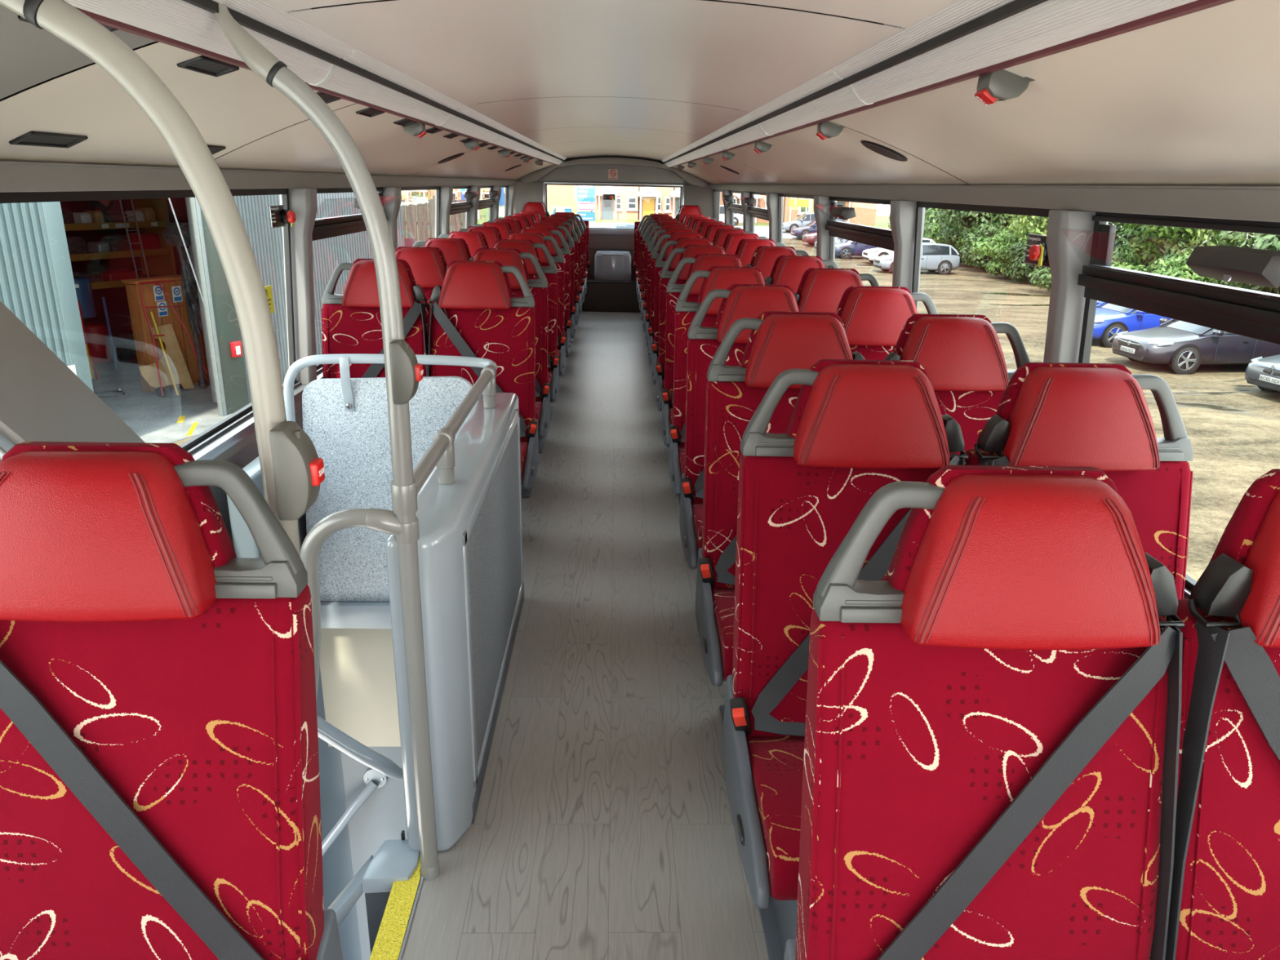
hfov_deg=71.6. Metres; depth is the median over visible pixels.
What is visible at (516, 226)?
seat
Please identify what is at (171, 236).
stand
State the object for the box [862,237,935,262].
car
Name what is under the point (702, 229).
seat
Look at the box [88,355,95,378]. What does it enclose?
board
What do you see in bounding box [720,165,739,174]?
ceiling speaker
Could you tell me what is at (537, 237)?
seat
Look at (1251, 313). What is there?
window
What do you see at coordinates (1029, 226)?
tree
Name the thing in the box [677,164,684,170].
bell push
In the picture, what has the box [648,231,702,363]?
seat
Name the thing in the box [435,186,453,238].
pillar
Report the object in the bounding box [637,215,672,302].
seat
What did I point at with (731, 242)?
seat
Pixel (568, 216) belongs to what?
seat
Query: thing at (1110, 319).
car
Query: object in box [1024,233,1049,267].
emergency exit sign
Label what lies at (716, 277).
seat
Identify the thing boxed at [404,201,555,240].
grass bank
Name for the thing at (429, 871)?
base
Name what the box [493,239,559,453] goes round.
seat
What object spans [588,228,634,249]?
sill
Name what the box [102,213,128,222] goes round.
storage box
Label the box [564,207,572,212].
bin
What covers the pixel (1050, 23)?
trim panel
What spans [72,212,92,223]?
storage box
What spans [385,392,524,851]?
wall
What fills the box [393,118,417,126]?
ceiling vent
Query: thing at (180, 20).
trim panel
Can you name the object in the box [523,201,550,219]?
seat
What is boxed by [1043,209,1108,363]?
pillar
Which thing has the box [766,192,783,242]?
pillar
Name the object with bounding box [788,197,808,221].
sign board
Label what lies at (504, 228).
seat
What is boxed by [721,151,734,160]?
bell push
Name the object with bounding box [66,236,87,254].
storage box
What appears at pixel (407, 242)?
board
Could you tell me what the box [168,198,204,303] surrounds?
pole
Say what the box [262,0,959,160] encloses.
ceiling
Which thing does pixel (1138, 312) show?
mirror
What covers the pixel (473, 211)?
pillar
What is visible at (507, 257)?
seat
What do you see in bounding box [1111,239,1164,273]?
bush
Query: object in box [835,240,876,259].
car
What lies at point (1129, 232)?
tree
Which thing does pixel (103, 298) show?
pole
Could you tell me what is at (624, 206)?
house
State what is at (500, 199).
sign board
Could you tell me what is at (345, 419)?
partition panel
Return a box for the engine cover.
[593,249,631,280]
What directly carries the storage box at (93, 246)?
on the rack
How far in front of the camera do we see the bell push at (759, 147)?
4.20 m
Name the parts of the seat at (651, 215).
panel, grab handle, backrest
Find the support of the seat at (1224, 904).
on the floor
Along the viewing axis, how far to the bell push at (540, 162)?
8.69 m
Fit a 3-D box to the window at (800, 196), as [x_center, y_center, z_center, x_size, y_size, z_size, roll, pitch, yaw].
[1.043,-1.474,5.797,0.063,0.755,1.545,1,18,-2]
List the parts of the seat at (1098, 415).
grab handle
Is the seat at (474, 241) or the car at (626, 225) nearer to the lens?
the seat at (474, 241)
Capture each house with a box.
[401,188,460,201]
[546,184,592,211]
[594,186,638,220]
[636,186,673,220]
[669,187,679,219]
[733,192,784,222]
[782,196,877,225]
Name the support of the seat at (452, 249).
on the floor
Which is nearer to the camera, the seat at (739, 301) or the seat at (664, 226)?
the seat at (739, 301)
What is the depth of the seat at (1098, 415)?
1.72 m
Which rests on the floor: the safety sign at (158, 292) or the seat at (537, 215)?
the seat at (537, 215)
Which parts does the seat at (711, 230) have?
backrest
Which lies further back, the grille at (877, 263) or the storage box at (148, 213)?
the grille at (877, 263)
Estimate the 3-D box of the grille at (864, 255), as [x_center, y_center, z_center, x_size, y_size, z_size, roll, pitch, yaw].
[12.765,-12.647,50.036,0.143,0.390,1.235,0,18,-4]
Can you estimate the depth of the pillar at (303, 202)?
3.48 m
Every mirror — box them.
[1136,310,1145,314]
[1159,318,1168,323]
[1212,329,1223,336]
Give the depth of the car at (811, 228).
63.16 m
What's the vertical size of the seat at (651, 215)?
1.168 m
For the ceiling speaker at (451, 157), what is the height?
0.067 m
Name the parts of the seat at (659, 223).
panel, grab handle, backrest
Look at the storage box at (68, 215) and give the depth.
18.68 m
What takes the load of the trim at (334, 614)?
attached to the wall at (469, 544)
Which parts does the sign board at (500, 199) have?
panel, panel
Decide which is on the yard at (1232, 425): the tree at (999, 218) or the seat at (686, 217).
the tree at (999, 218)
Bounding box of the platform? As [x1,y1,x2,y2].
[582,277,640,312]
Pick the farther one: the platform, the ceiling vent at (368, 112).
the platform
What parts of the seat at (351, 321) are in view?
grab handle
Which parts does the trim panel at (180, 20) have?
strip lamp, strip lamp, strip lamp, strip lamp, strip lamp, strip lamp, strip lamp, strip lamp, strip lamp, strip lamp, strip lamp, strip lamp, strip lamp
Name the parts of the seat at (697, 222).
backrest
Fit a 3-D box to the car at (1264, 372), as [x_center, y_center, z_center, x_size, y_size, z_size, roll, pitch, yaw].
[15.215,-2.414,18.574,4.526,1.492,2.080,-2,19,-9]
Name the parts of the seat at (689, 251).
panel, grab handle, backrest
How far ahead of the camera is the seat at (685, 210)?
10.89 m
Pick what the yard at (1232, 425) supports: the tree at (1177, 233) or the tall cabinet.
the tree at (1177, 233)
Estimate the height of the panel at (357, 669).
0.534 m
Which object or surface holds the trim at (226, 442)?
attached to the wall at (250, 453)
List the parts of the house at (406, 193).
door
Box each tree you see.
[923,208,955,248]
[924,207,941,241]
[934,208,1040,246]
[936,208,1039,241]
[1003,214,1124,254]
[1004,216,1048,234]
[1006,213,1124,245]
[1108,222,1218,256]
[1115,222,1219,256]
[1118,222,1254,258]
[1189,228,1276,249]
[1211,230,1279,251]
[1253,233,1279,294]
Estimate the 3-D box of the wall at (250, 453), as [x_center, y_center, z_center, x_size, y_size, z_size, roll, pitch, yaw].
[-1.490,-0.328,5.266,0.109,1.115,12.970,1,18,-2]
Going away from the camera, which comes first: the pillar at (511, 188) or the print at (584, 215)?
the pillar at (511, 188)
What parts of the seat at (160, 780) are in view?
grab handle, panel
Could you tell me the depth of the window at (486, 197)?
8.25 m
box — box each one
[61,208,75,223]
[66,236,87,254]
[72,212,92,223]
[72,271,103,282]
[83,210,104,222]
[87,241,110,253]
[99,236,133,251]
[99,269,136,280]
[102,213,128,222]
[124,210,144,222]
[126,232,161,249]
[135,207,156,221]
[226,456,301,558]
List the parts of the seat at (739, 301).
panel, grab handle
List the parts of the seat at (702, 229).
backrest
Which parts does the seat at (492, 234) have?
grab handle, backrest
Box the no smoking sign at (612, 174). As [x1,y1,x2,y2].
[608,168,617,179]
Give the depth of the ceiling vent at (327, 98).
2.34 m
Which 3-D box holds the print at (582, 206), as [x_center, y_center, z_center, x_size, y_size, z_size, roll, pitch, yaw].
[-3.444,-17.713,57.457,1.044,0.430,0.006,1,18,-2]
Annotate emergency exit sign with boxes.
[603,193,614,199]
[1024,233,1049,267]
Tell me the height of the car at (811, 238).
1.522 m
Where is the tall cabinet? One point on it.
(144, 344)
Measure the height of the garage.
6.170 m
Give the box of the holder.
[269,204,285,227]
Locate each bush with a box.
[934,219,975,266]
[955,222,990,267]
[959,222,1006,273]
[969,227,1035,278]
[1001,226,1048,282]
[1027,237,1126,292]
[1035,268,1052,283]
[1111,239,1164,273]
[1134,248,1219,282]
[1146,240,1208,272]
[1209,278,1279,294]
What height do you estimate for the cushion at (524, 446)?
0.113 m
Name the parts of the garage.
door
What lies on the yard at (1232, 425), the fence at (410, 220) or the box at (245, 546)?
the fence at (410, 220)
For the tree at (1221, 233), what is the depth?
28.10 m
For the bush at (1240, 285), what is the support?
on the yard at (1232, 425)
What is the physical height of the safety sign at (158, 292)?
0.290 m
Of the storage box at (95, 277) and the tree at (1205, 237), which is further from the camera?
the tree at (1205, 237)
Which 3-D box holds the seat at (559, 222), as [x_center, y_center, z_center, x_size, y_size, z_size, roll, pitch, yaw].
[-0.782,-1.727,8.004,0.468,1.168,0.569,1,18,-2]
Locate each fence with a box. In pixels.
[400,187,487,199]
[401,195,465,247]
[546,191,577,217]
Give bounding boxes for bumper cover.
[1111,339,1144,361]
[1245,368,1279,391]
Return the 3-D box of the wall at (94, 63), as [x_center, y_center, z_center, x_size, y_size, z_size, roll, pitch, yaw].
[-1.379,-1.776,4.786,0.042,0.370,12.970,1,18,-2]
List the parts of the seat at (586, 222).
backrest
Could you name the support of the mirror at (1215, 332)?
attached to the car at (1184, 346)
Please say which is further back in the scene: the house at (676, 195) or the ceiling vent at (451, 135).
the house at (676, 195)
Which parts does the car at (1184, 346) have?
number plate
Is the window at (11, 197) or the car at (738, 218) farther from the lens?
the car at (738, 218)
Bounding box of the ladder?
[119,199,149,278]
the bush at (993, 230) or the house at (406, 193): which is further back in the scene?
the house at (406, 193)
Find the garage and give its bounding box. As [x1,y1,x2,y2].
[0,192,404,443]
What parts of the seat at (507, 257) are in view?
backrest, grab handle, panel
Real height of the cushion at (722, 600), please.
0.113 m
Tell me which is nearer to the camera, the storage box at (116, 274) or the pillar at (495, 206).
the pillar at (495, 206)
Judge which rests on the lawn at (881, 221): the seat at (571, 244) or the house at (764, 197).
the house at (764, 197)
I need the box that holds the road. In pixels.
[595,222,1253,247]
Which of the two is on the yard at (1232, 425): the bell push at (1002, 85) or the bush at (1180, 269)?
the bush at (1180, 269)
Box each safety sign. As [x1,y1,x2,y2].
[152,284,164,301]
[156,301,168,316]
[171,285,182,302]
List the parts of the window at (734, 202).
handle, hopper pane, hopper frame, frame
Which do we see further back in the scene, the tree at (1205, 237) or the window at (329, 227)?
the tree at (1205, 237)
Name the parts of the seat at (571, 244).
backrest, grab handle, panel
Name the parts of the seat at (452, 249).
grab handle, backrest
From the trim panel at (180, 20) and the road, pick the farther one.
the road
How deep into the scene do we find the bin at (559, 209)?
77.03 m
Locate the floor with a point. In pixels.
(602, 828)
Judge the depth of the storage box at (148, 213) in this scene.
20.42 m
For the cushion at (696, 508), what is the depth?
2.92 m
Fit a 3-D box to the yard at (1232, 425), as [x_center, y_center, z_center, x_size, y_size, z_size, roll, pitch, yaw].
[14.608,-0.342,13.452,170.000,0.711,115.000,1,18,-2]
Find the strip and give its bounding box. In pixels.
[368,854,420,959]
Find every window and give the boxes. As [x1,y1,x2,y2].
[0,160,516,450]
[306,186,398,368]
[400,186,439,238]
[449,186,479,228]
[477,185,501,220]
[501,185,507,217]
[542,181,684,229]
[710,184,1279,591]
[713,189,724,222]
[721,190,742,225]
[741,191,768,231]
[777,193,817,242]
[815,196,893,268]
[911,201,1057,307]
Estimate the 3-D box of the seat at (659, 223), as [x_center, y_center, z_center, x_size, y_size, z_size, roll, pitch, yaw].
[0.242,-1.812,8.323,0.468,1.168,0.569,1,18,-2]
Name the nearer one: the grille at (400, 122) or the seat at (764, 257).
the grille at (400, 122)
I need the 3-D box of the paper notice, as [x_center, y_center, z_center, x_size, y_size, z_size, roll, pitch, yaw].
[-1.355,-0.652,3.227,0.002,0.100,0.110,1,18,-2]
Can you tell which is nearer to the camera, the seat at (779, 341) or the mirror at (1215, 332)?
the seat at (779, 341)
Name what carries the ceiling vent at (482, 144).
in the ceiling at (235, 109)
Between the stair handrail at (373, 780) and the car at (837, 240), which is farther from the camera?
the car at (837, 240)
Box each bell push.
[401,122,426,138]
[462,139,479,151]
[497,150,511,158]
[519,155,529,162]
[534,160,542,166]
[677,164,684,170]
[687,161,696,168]
[702,157,713,164]
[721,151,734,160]
[753,141,772,153]
[815,120,845,140]
[974,69,1035,105]
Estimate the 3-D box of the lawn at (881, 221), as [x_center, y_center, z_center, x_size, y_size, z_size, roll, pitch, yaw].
[12.509,-27.550,93.425,170.000,0.001,40.000,1,18,-2]
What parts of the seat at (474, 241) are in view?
grab handle, backrest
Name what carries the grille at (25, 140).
attached to the ceiling vent at (32, 138)
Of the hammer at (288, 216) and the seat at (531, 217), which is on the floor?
the seat at (531, 217)
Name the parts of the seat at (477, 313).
grab handle, panel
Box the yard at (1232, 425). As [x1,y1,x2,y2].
[172,238,1279,581]
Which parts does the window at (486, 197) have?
hopper frame, frame, hopper pane, handle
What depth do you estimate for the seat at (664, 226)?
7.72 m
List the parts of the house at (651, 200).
door, door glass, pane, pane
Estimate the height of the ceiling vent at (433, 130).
0.023 m
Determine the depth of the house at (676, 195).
81.10 m
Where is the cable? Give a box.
[94,390,125,397]
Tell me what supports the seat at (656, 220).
on the floor
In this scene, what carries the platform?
on the floor
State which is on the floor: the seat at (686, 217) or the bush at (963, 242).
the seat at (686, 217)
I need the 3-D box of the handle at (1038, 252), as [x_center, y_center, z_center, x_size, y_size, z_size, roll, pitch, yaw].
[1.092,-0.618,2.434,0.038,0.062,0.056,1,18,-2]
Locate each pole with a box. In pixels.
[0,0,324,556]
[101,297,118,369]
[168,198,204,303]
[213,3,439,879]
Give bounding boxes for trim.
[186,366,324,461]
[320,600,391,628]
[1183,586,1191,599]
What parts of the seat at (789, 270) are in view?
backrest, grab handle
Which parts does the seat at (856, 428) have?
panel, grab handle, backrest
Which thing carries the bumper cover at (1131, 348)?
attached to the car at (1184, 346)
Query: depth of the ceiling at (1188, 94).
1.67 m
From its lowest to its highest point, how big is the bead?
0.008 m
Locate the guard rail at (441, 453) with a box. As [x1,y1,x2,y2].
[283,353,497,493]
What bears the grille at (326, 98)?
attached to the ceiling vent at (327, 98)
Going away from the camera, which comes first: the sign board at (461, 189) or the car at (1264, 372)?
the car at (1264, 372)
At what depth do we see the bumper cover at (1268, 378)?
18.42 m
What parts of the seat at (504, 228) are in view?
backrest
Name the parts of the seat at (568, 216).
backrest, grab handle, panel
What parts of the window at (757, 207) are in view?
handle, hopper pane, hopper frame, frame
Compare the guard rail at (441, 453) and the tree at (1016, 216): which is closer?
the guard rail at (441, 453)
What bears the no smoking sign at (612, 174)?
attached to the wall at (594, 169)
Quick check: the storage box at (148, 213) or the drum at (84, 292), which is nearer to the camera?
the drum at (84, 292)
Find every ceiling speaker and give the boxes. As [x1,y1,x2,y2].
[437,152,464,164]
[504,164,521,171]
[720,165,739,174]
[861,140,907,161]
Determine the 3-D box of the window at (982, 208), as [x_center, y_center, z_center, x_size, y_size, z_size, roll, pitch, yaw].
[1.117,-0.534,2.979,0.063,0.755,1.257,1,18,-2]
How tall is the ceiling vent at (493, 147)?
0.023 m
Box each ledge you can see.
[327,830,420,954]
[586,280,635,283]
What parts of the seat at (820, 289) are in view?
backrest, grab handle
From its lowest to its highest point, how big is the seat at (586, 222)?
1.052 m
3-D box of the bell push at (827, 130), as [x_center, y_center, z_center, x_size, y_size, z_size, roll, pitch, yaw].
[0.620,-1.147,2.903,0.085,0.069,0.084,1,18,-2]
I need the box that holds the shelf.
[103,274,159,281]
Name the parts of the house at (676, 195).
door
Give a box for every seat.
[0,441,343,959]
[321,258,430,378]
[394,246,447,302]
[412,237,473,266]
[427,260,538,490]
[437,231,488,257]
[457,226,502,248]
[472,248,551,497]
[474,222,512,239]
[487,218,522,232]
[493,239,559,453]
[497,215,529,227]
[508,213,536,226]
[508,232,566,420]
[516,211,542,222]
[520,226,571,389]
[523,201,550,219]
[529,222,576,365]
[537,219,579,356]
[544,216,582,342]
[550,213,585,329]
[555,212,586,318]
[577,220,590,310]
[632,221,646,280]
[635,213,669,293]
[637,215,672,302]
[638,217,676,310]
[640,220,681,320]
[642,223,687,332]
[644,227,694,346]
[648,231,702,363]
[651,237,712,384]
[655,244,725,450]
[661,253,742,505]
[668,266,765,497]
[675,204,701,223]
[679,284,799,569]
[681,214,710,225]
[686,216,716,228]
[692,218,722,232]
[695,311,865,725]
[697,221,731,236]
[702,224,741,241]
[711,228,753,246]
[721,359,968,959]
[722,233,768,254]
[734,239,786,266]
[745,245,808,278]
[764,255,839,293]
[783,465,1184,959]
[794,267,879,313]
[835,285,937,359]
[884,313,1031,454]
[964,362,1193,599]
[1162,468,1279,959]
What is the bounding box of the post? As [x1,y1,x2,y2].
[185,197,217,402]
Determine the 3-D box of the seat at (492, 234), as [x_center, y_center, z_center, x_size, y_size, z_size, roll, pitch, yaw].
[-1.209,-1.253,6.555,0.468,1.168,0.569,1,18,-2]
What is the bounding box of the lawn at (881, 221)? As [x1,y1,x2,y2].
[588,215,1254,235]
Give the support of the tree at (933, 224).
on the yard at (1232, 425)
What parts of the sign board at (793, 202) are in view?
post, panel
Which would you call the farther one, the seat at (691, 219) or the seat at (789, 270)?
the seat at (691, 219)
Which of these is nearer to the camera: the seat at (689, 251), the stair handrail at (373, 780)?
the stair handrail at (373, 780)
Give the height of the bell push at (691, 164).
0.069 m
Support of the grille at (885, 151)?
attached to the ceiling speaker at (885, 151)
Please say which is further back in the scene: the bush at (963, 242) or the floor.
the bush at (963, 242)
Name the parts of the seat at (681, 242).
panel, grab handle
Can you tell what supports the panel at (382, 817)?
attached to the wall
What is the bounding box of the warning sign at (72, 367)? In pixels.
[66,364,76,375]
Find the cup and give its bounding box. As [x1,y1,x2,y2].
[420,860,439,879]
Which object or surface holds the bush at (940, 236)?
on the yard at (1232, 425)
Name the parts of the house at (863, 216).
pane, door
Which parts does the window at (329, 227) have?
hopper frame, handle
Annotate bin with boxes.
[555,206,564,212]
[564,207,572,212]
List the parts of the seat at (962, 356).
grab handle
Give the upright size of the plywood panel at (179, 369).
1.270 m
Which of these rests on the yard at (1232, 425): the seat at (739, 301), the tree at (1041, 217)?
the tree at (1041, 217)
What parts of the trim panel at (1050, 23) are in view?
strip lamp, strip lamp, strip lamp, strip lamp, strip lamp, strip lamp, strip lamp, strip lamp, strip lamp, strip lamp, strip lamp, strip lamp, strip lamp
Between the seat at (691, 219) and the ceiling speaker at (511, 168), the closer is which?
the ceiling speaker at (511, 168)
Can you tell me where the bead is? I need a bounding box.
[398,876,423,959]
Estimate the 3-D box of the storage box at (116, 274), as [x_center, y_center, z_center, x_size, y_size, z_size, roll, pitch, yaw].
[-11.828,-4.646,20.105,0.400,0.200,0.700,9,20,21]
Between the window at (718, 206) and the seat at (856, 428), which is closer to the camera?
the seat at (856, 428)
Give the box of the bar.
[150,311,178,395]
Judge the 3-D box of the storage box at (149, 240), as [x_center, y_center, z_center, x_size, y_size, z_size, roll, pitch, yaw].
[-11.505,-5.537,20.586,0.400,0.360,0.600,9,20,21]
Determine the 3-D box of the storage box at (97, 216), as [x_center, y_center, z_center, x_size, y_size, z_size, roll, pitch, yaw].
[-11.938,-5.751,19.397,0.400,0.260,0.220,9,20,21]
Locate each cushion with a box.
[520,441,528,485]
[535,400,542,426]
[547,371,552,384]
[668,408,672,423]
[678,447,684,473]
[691,502,702,551]
[711,588,734,680]
[746,736,804,900]
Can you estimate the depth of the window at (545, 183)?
11.00 m
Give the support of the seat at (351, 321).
on the floor
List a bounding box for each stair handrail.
[316,715,403,780]
[321,768,386,856]
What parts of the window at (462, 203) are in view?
hopper frame, frame, hopper pane, handle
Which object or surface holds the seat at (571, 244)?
on the floor
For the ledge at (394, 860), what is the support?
attached to the wall
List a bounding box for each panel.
[0,301,144,462]
[63,0,565,164]
[138,324,194,389]
[302,356,472,601]
[316,664,407,959]
[320,628,400,746]
[662,0,1197,164]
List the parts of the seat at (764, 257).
backrest, grab handle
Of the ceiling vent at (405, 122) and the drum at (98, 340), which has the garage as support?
the drum at (98, 340)
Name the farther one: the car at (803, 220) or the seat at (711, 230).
the car at (803, 220)
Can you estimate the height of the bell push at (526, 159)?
0.069 m
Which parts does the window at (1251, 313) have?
hopper frame, handle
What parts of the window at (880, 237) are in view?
handle, hopper pane, hopper frame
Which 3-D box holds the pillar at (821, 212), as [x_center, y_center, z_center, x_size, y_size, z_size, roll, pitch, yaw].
[1.035,-1.206,5.016,0.157,0.760,0.105,1,18,-2]
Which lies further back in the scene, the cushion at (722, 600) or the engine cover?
the engine cover
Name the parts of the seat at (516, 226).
backrest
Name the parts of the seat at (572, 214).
backrest, grab handle, panel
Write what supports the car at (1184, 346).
on the yard at (1232, 425)
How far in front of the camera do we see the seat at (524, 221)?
8.73 m
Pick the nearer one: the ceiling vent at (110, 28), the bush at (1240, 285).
the ceiling vent at (110, 28)
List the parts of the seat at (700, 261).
panel, grab handle, backrest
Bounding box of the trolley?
[137,280,208,397]
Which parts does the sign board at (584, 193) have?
panel, panel, panel, panel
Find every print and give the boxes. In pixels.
[578,185,593,197]
[578,202,595,209]
[578,213,592,218]
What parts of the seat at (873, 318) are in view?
grab handle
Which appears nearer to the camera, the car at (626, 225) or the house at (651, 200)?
the car at (626, 225)
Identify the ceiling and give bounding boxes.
[0,4,557,180]
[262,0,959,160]
[670,0,1279,186]
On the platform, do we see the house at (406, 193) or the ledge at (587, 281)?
the ledge at (587, 281)
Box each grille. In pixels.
[21,135,78,145]
[187,60,230,73]
[208,147,219,152]
[319,94,335,102]
[362,109,380,115]
[398,120,412,124]
[428,128,439,132]
[862,252,868,259]
[870,146,897,157]
[873,259,880,268]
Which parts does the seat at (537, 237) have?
backrest, grab handle, panel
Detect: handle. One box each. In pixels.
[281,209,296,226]
[1028,243,1048,266]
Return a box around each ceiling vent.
[8,130,88,148]
[17,15,118,31]
[176,55,239,76]
[206,144,226,155]
[315,91,341,103]
[355,106,385,117]
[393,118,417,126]
[425,127,443,133]
[443,133,459,138]
[459,137,474,142]
[479,142,488,146]
[487,146,498,150]
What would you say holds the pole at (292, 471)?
on the floor
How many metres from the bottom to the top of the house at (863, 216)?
8.200 m
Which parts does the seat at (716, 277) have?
panel, grab handle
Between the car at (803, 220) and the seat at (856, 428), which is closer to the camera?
the seat at (856, 428)
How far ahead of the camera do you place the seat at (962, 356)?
2.38 m
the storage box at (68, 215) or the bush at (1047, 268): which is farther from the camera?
the bush at (1047, 268)
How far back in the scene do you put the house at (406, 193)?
80.43 m
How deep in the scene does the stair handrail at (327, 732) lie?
2.77 m
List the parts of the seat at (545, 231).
backrest, grab handle, panel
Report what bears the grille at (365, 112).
attached to the ceiling vent at (368, 112)
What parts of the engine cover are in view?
panel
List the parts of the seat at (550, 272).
backrest, grab handle, panel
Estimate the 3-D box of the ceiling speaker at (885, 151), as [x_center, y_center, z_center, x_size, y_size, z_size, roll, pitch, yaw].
[0.831,-1.121,3.022,0.159,0.067,0.169,-1,19,-7]
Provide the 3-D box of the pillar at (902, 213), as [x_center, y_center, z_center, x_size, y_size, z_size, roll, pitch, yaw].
[1.072,-0.744,3.631,0.157,0.760,0.115,1,18,-2]
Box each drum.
[73,276,96,318]
[84,322,113,364]
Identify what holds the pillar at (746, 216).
attached to the wall
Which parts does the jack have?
leg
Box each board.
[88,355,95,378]
[404,238,415,246]
[460,188,479,218]
[498,187,502,216]
[577,185,595,227]
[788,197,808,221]
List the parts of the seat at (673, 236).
panel, grab handle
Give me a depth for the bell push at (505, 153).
6.01 m
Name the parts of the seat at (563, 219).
backrest, grab handle, panel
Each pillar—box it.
[279,188,317,384]
[382,186,400,250]
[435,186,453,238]
[465,186,480,228]
[488,185,501,221]
[506,185,515,215]
[722,190,733,226]
[740,191,754,233]
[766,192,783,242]
[813,195,836,268]
[889,200,924,310]
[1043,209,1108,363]
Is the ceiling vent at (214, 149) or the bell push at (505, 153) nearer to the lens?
the ceiling vent at (214, 149)
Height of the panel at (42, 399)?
0.780 m
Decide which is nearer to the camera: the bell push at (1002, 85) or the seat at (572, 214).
the bell push at (1002, 85)
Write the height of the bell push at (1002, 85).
0.069 m
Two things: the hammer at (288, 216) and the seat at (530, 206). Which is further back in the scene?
the seat at (530, 206)
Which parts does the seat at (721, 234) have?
backrest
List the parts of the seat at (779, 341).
panel, grab handle, backrest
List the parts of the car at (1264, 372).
number plate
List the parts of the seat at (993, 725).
panel, grab handle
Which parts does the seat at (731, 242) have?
backrest, grab handle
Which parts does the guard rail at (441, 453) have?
rail, post, rail, post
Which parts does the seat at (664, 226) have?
panel, grab handle, backrest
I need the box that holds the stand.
[162,222,206,388]
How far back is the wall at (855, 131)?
3.58 m
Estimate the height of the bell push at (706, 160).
0.069 m
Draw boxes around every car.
[614,222,634,228]
[733,212,742,226]
[782,213,814,232]
[791,218,845,238]
[802,232,817,244]
[814,236,846,248]
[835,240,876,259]
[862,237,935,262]
[873,242,959,275]
[1092,300,1172,347]
[1111,318,1279,374]
[1244,354,1279,391]
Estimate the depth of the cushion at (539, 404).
4.32 m
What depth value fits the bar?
16.64 m
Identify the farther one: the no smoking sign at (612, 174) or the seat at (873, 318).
the no smoking sign at (612, 174)
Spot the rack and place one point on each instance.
(160, 262)
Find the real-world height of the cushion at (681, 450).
0.113 m
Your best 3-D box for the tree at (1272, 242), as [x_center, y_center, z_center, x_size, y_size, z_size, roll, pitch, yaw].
[20.285,-8.148,23.550,5.763,9.374,5.575,-4,19,-14]
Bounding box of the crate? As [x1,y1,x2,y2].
[111,330,137,359]
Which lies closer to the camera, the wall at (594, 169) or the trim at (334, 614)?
the trim at (334, 614)
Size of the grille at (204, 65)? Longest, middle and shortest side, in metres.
0.145 x 0.040 x 0.006 m
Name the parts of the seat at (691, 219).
backrest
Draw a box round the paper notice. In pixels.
[264,284,274,313]
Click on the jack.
(77, 286)
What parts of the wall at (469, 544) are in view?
insert panel, skirting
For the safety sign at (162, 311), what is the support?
attached to the tall cabinet
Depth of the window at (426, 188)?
6.22 m
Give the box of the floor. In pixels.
[399,310,768,959]
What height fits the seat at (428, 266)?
1.168 m
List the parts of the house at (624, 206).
door glass, door, pane, pane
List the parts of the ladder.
rail, rail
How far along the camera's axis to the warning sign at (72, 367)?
12.83 m
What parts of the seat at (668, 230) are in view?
panel, grab handle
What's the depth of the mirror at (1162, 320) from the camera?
22.32 m
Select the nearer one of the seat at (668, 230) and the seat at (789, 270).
the seat at (789, 270)
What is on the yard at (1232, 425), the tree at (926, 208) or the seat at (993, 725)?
the tree at (926, 208)
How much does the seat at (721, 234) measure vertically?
1.168 m
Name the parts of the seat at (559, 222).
backrest, grab handle, panel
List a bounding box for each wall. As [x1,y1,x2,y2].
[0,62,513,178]
[208,408,306,546]
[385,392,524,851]
[512,153,713,278]
[717,130,969,185]
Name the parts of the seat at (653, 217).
panel, grab handle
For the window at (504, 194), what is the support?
in the wall at (250, 453)
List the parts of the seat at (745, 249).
backrest, grab handle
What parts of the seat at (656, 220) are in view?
panel, grab handle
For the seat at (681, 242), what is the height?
1.168 m
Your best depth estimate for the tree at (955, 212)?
51.12 m
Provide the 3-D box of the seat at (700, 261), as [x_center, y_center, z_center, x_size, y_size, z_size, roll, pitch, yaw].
[0.347,-0.483,4.340,0.468,1.168,0.569,1,18,-2]
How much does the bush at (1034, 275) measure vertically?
2.569 m
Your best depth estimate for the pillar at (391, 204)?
4.75 m
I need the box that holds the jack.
[75,284,99,380]
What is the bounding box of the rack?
[63,198,177,289]
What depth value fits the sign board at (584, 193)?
57.40 m
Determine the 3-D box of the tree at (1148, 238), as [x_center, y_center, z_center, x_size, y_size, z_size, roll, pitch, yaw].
[21.701,-12.741,37.430,5.763,9.374,5.575,15,23,36]
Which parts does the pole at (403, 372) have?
rail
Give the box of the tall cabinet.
[121,274,209,392]
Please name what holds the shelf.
attached to the rack
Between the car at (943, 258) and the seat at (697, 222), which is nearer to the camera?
the seat at (697, 222)
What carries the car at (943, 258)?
on the yard at (1232, 425)
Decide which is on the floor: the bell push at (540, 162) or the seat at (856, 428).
the seat at (856, 428)

